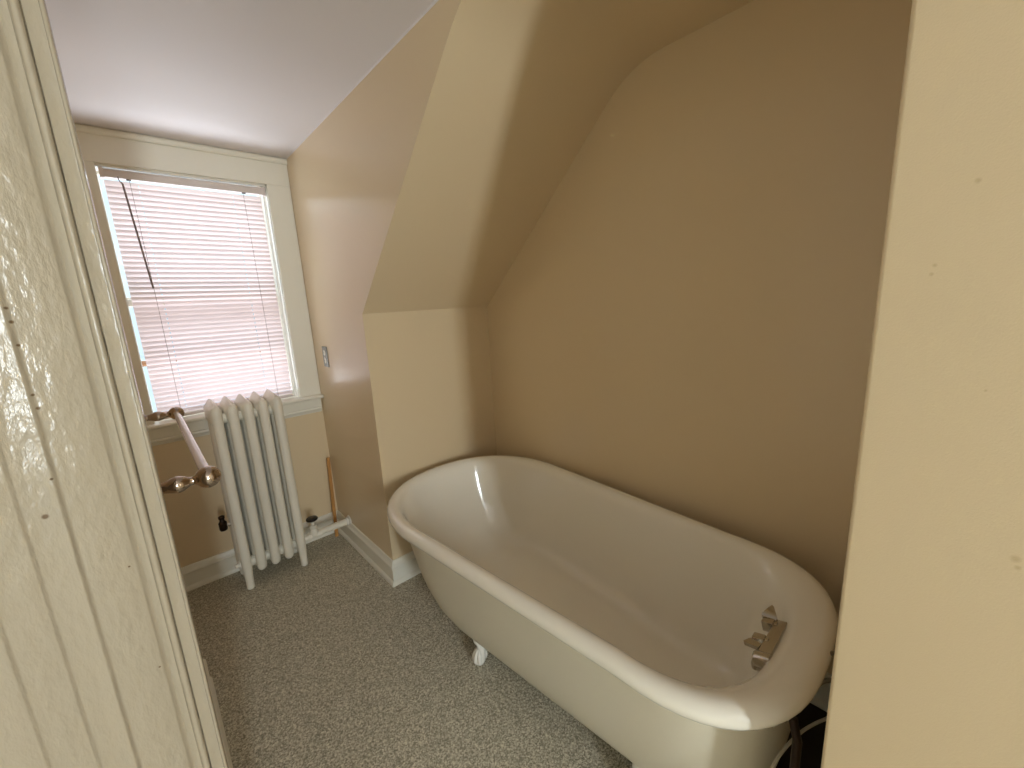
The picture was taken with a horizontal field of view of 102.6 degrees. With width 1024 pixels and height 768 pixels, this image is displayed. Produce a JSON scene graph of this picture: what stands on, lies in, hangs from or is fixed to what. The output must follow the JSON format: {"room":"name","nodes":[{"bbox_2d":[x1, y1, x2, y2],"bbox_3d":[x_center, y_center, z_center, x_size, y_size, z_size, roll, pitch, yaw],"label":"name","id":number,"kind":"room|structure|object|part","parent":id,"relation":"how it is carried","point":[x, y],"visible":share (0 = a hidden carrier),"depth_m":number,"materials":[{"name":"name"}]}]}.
{"room":"bathroom","nodes":[
{"label":"bathroom","id":0,"kind":"room"},
{"bbox_2d":[45,0,434,158],"bbox_3d":[-0.314,-0.787,-0.746,2.832,0.100,6.512,-13,15,-41],"label":"ceiling","id":1,"kind":"structure","parent":0,"point":[250,76],"depth_m":1.45,"materials":[{"name":"paint"}]},
{"bbox_2d":[152,402,337,567],"bbox_3d":[-1.685,-0.072,2.367,1.052,2.385,0.120,-13,15,-41],"label":"wall","id":2,"kind":"structure","parent":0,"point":[194,512],"depth_m":2.37,"materials":[{"name":"paint"}]},
{"bbox_2d":[74,123,323,445],"bbox_3d":[-1.687,-0.490,2.283,0.979,1.530,0.229,-13,15,-41],"label":"window","id":3,"kind":"structure","parent":2,"relation":"attached to","point":[101,147],"depth_m":2.23,"materials":[{"name":"paint"}]},
{"bbox_3d":[-1.947,-0.399,1.979,0.128,1.257,0.020,-13,15,-41],"label":"casing","id":4,"kind":"part","parent":3,"relation":"part of","materials":[{"name":"paint"}]},
{"bbox_3d":[-1.743,-0.772,2.274,0.740,0.644,0.032,-13,15,-41],"label":"sash","id":5,"kind":"part","parent":3,"relation":"part of","materials":[{"name":"paint"}]},
{"bbox_3d":[-1.682,-1.217,2.091,0.971,0.032,0.034,-13,15,-41],"label":"cap moulding","id":6,"kind":"part","parent":3,"relation":"part of","materials":[{"name":"paint"}]},
{"bbox_3d":[-1.679,-1.149,2.115,0.959,0.130,0.020,-13,15,-41],"label":"head casing","id":7,"kind":"part","parent":3,"relation":"part of","materials":[{"name":"paint"}]},
{"bbox_2d":[98,166,292,419],"bbox_3d":[-1.648,-0.469,2.263,0.688,1.233,0.050,-13,15,-41],"label":"window blind","id":8,"kind":"object","parent":3,"relation":"attached to","point":[194,235],"visible":0.96,"depth_m":2.23,"materials":[{"name":"grey plastic"}]},
{"bbox_3d":[-1.821,-0.413,2.106,0.006,1.181,0.002,-13,15,-41],"label":"ladder cord","id":9,"kind":"part","parent":8,"relation":"part of","materials":[{"name":"white fabric"}]},
{"bbox_3d":[-1.627,0.128,2.385,0.652,0.014,0.020,-13,15,-41],"label":"rail","id":10,"kind":"part","parent":8,"relation":"part of","materials":[{"name":"grey plastic"}]},
{"bbox_3d":[-1.473,-0.495,2.416,0.006,1.181,0.002,-13,15,-41],"label":"ladder cord","id":11,"kind":"part","parent":8,"relation":"part of","materials":[{"name":"white fabric"}]},
{"bbox_3d":[-1.683,-0.169,2.366,0.740,0.648,0.032,-13,15,-41],"label":"sash","id":12,"kind":"part","parent":3,"relation":"part of","materials":[{"name":"paint"}]},
{"bbox_3d":[-1.618,0.157,2.375,0.978,0.024,0.129,-13,15,-41],"label":"sill","id":13,"kind":"part","parent":3,"relation":"part of","materials":[{"name":"paint"}]},
{"bbox_3d":[-1.335,-0.543,2.525,0.125,1.257,0.020,-13,15,-41],"label":"casing","id":14,"kind":"part","parent":3,"relation":"part of","materials":[{"name":"paint"}]},
{"bbox_2d":[181,510,337,591],"bbox_3d":[-1.564,1.033,2.545,0.982,0.139,0.029,-13,15,-41],"label":"baseboard","id":15,"kind":"structure","parent":2,"relation":"attached to","point":[208,570],"depth_m":2.40,"materials":[{"name":"paint"}]},
{"bbox_2d":[354,306,496,559],"bbox_3d":[-0.397,0.301,2.466,0.884,1.478,0.100,-13,15,-41],"label":"wall","id":16,"kind":"structure","parent":0,"point":[427,374],"depth_m":2.27,"materials":[{"name":"paint"}]},
{"bbox_2d":[392,551,420,587],"bbox_3d":[-0.365,0.975,2.509,0.812,0.139,0.029,-13,15,-41],"label":"baseboard","id":17,"kind":"structure","parent":16,"relation":"attached to","point":[405,567],"depth_m":2.29,"materials":[{"name":"paint"}]},
{"bbox_2d":[187,532,826,767],"bbox_3d":[0.171,1.572,0.006,3.715,0.102,6.432,-13,15,-41],"label":"floor","id":18,"kind":"structure","parent":0,"point":[322,663],"depth_m":1.67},
{"bbox_2d":[203,389,351,589],"bbox_3d":[-1.370,0.567,2.438,0.674,1.073,0.240,-13,15,-41],"label":"radiator","id":19,"kind":"object","parent":18,"relation":"on","point":[258,484],"visible":1,"depth_m":2.28,"materials":[{"name":"metal"}]},
{"bbox_2d":[218,515,230,531],"bbox_3d":[-1.564,0.754,2.239,0.064,0.090,0.039,-13,15,-41],"label":"radiator valve","id":20,"kind":"object","parent":19,"relation":"attached to","point":[223,525],"depth_m":2.22,"materials":[{"name":"black metal"}]},
{"bbox_3d":[-1.236,0.835,2.535,0.068,0.024,0.068,-13,15,-41],"label":"valve handle","id":21,"kind":"part","parent":19,"relation":"part of","materials":[{"name":"black plastic"}]},
{"bbox_2d":[326,457,338,536],"bbox_3d":[-1.211,0.764,2.769,0.021,0.542,0.085,-5,12,-11],"label":"wooden stick","id":22,"kind":"object","parent":18,"relation":"on","point":[328,458],"visible":1,"depth_m":2.77,"materials":[{"name":"brown wood"}]},
{"bbox_2d":[387,455,837,767],"bbox_3d":[0.191,0.859,1.717,0.916,0.618,1.795,-13,15,-41],"label":"bathtub","id":23,"kind":"object","parent":18,"relation":"on","point":[677,640],"visible":1,"depth_m":1.51,"materials":[{"name":"white ceramic"}]},
{"bbox_2d":[743,605,787,670],"bbox_3d":[0.704,0.706,1.135,0.212,0.069,0.080,-13,15,-41],"label":"faucet","id":24,"kind":"object","parent":23,"relation":"on","point":[769,648],"depth_m":1.11,"materials":[{"name":"silver metal"}]},
{"bbox_2d":[789,716,801,767],"bbox_3d":[0.652,1.024,0.965,0.052,0.544,0.052,-13,15,-41],"label":"drain pipe","id":25,"kind":"object","parent":18,"relation":"on","point":[796,748],"visible":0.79,"depth_m":0.92,"materials":[{"name":"brown metal"}]},
{"bbox_2d":[770,716,826,767],"bbox_3d":[0.694,1.053,1.005,0.477,0.466,0.046,-11,14,-33],"label":"tube","id":26,"kind":"object","parent":18,"relation":"on","point":[821,720],"visible":0.55,"depth_m":0.96,"materials":[{"name":"beige"}]},
{"bbox_2d":[286,0,753,552],"bbox_3d":[1.114,0.085,0.677,0.834,2.445,6.362,-13,15,-41],"label":"wall","id":27,"kind":"structure","parent":0,"point":[508,93],"depth_m":1.68,"materials":[{"name":"paint"}]},
{"bbox_2d":[322,346,328,366],"bbox_3d":[-1.131,-0.165,2.485,0.010,0.124,0.076,-13,15,-41],"label":"wall outlet","id":28,"kind":"object","parent":27,"relation":"attached to","point":[324,349],"visible":1,"depth_m":2.48,"materials":[{"name":"silver metal"}]},
{"bbox_2d":[286,0,438,158],"bbox_3d":[-0.674,-1.210,1.704,0.006,0.006,1.902,-13,15,-41],"label":"trim","id":29,"kind":"structure","parent":27,"relation":"attached to","point":[435,1],"depth_m":1.53,"materials":[{"name":"paint"}]},
{"bbox_2d":[336,510,393,586],"bbox_3d":[-0.933,0.997,2.555,0.029,0.139,0.859,-13,15,-41],"label":"baseboard","id":30,"kind":"structure","parent":27,"relation":"attached to","point":[381,562],"depth_m":2.48,"materials":[{"name":"paint"}]},
{"bbox_2d":[487,0,911,673],"bbox_3d":[0.512,-0.130,1.931,0.100,2.435,2.015,-13,15,-41],"label":"wall","id":31,"kind":"structure","parent":0,"point":[685,324],"depth_m":1.49,"materials":[{"name":"paint"}]},
{"bbox_2d":[810,672,831,711],"bbox_3d":[0.554,1.010,2.086,0.029,0.139,1.895,-13,15,-41],"label":"baseboard","id":32,"kind":"structure","parent":31,"relation":"attached to","point":[821,699],"depth_m":1.48,"materials":[{"name":"paint"}]},
{"bbox_2d":[821,0,1023,767],"bbox_3d":[2.083,0.264,-0.370,0.945,2.405,3.587,-13,15,-41],"label":"wall","id":33,"kind":"structure","parent":0,"point":[928,669],"depth_m":0.54,"materials":[{"name":"paint"}]},
{"bbox_2d":[821,678,830,685],"bbox_3d":[0.768,0.732,0.992,0.107,0.040,0.019,-4,11,-5],"label":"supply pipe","id":34,"kind":"object","parent":33,"relation":"attached to","point":[826,680],"visible":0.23,"depth_m":0.99,"materials":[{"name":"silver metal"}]},
{"bbox_3d":[-1.088,0.185,0.936,0.364,2.385,1.170,-13,15,-41],"label":"wall","id":35,"kind":"structure","parent":0,"visible":0},
{"bbox_2d":[0,0,228,767],"bbox_3d":[-0.704,0.244,0.540,0.389,2.385,0.116,-13,15,-41],"label":"door","id":36,"kind":"structure","parent":35,"relation":"in","point":[102,664],"depth_m":0.55,"materials":[{"name":"paint"}]},
{"bbox_2d":[144,407,220,493],"bbox_3d":[-0.870,0.143,1.044,0.116,0.046,0.805,-13,15,-41],"label":"towel bar","id":37,"kind":"object","parent":36,"relation":"attached to","point":[207,476],"visible":0.87,"depth_m":0.79,"materials":[{"name":"white metal"}]},
{"bbox_3d":[-1.126,0.102,1.320,0.116,0.046,0.046,-13,15,-41],"label":"post","id":38,"kind":"part","parent":37,"relation":"part of","materials":[{"name":"silver metal"}]},
{"bbox_3d":[-0.613,0.185,0.767,0.116,0.046,0.046,-13,15,-41],"label":"post","id":39,"kind":"part","parent":37,"relation":"part of","materials":[{"name":"silver metal"}]},
{"bbox_2d":[203,659,232,767],"bbox_3d":[-0.920,1.244,1.326,0.029,0.139,1.062,-13,15,-41],"label":"baseboard","id":40,"kind":"structure","parent":35,"relation":"attached to","point":[210,679],"depth_m":1.52,"materials":[{"name":"paint"}]}
]}

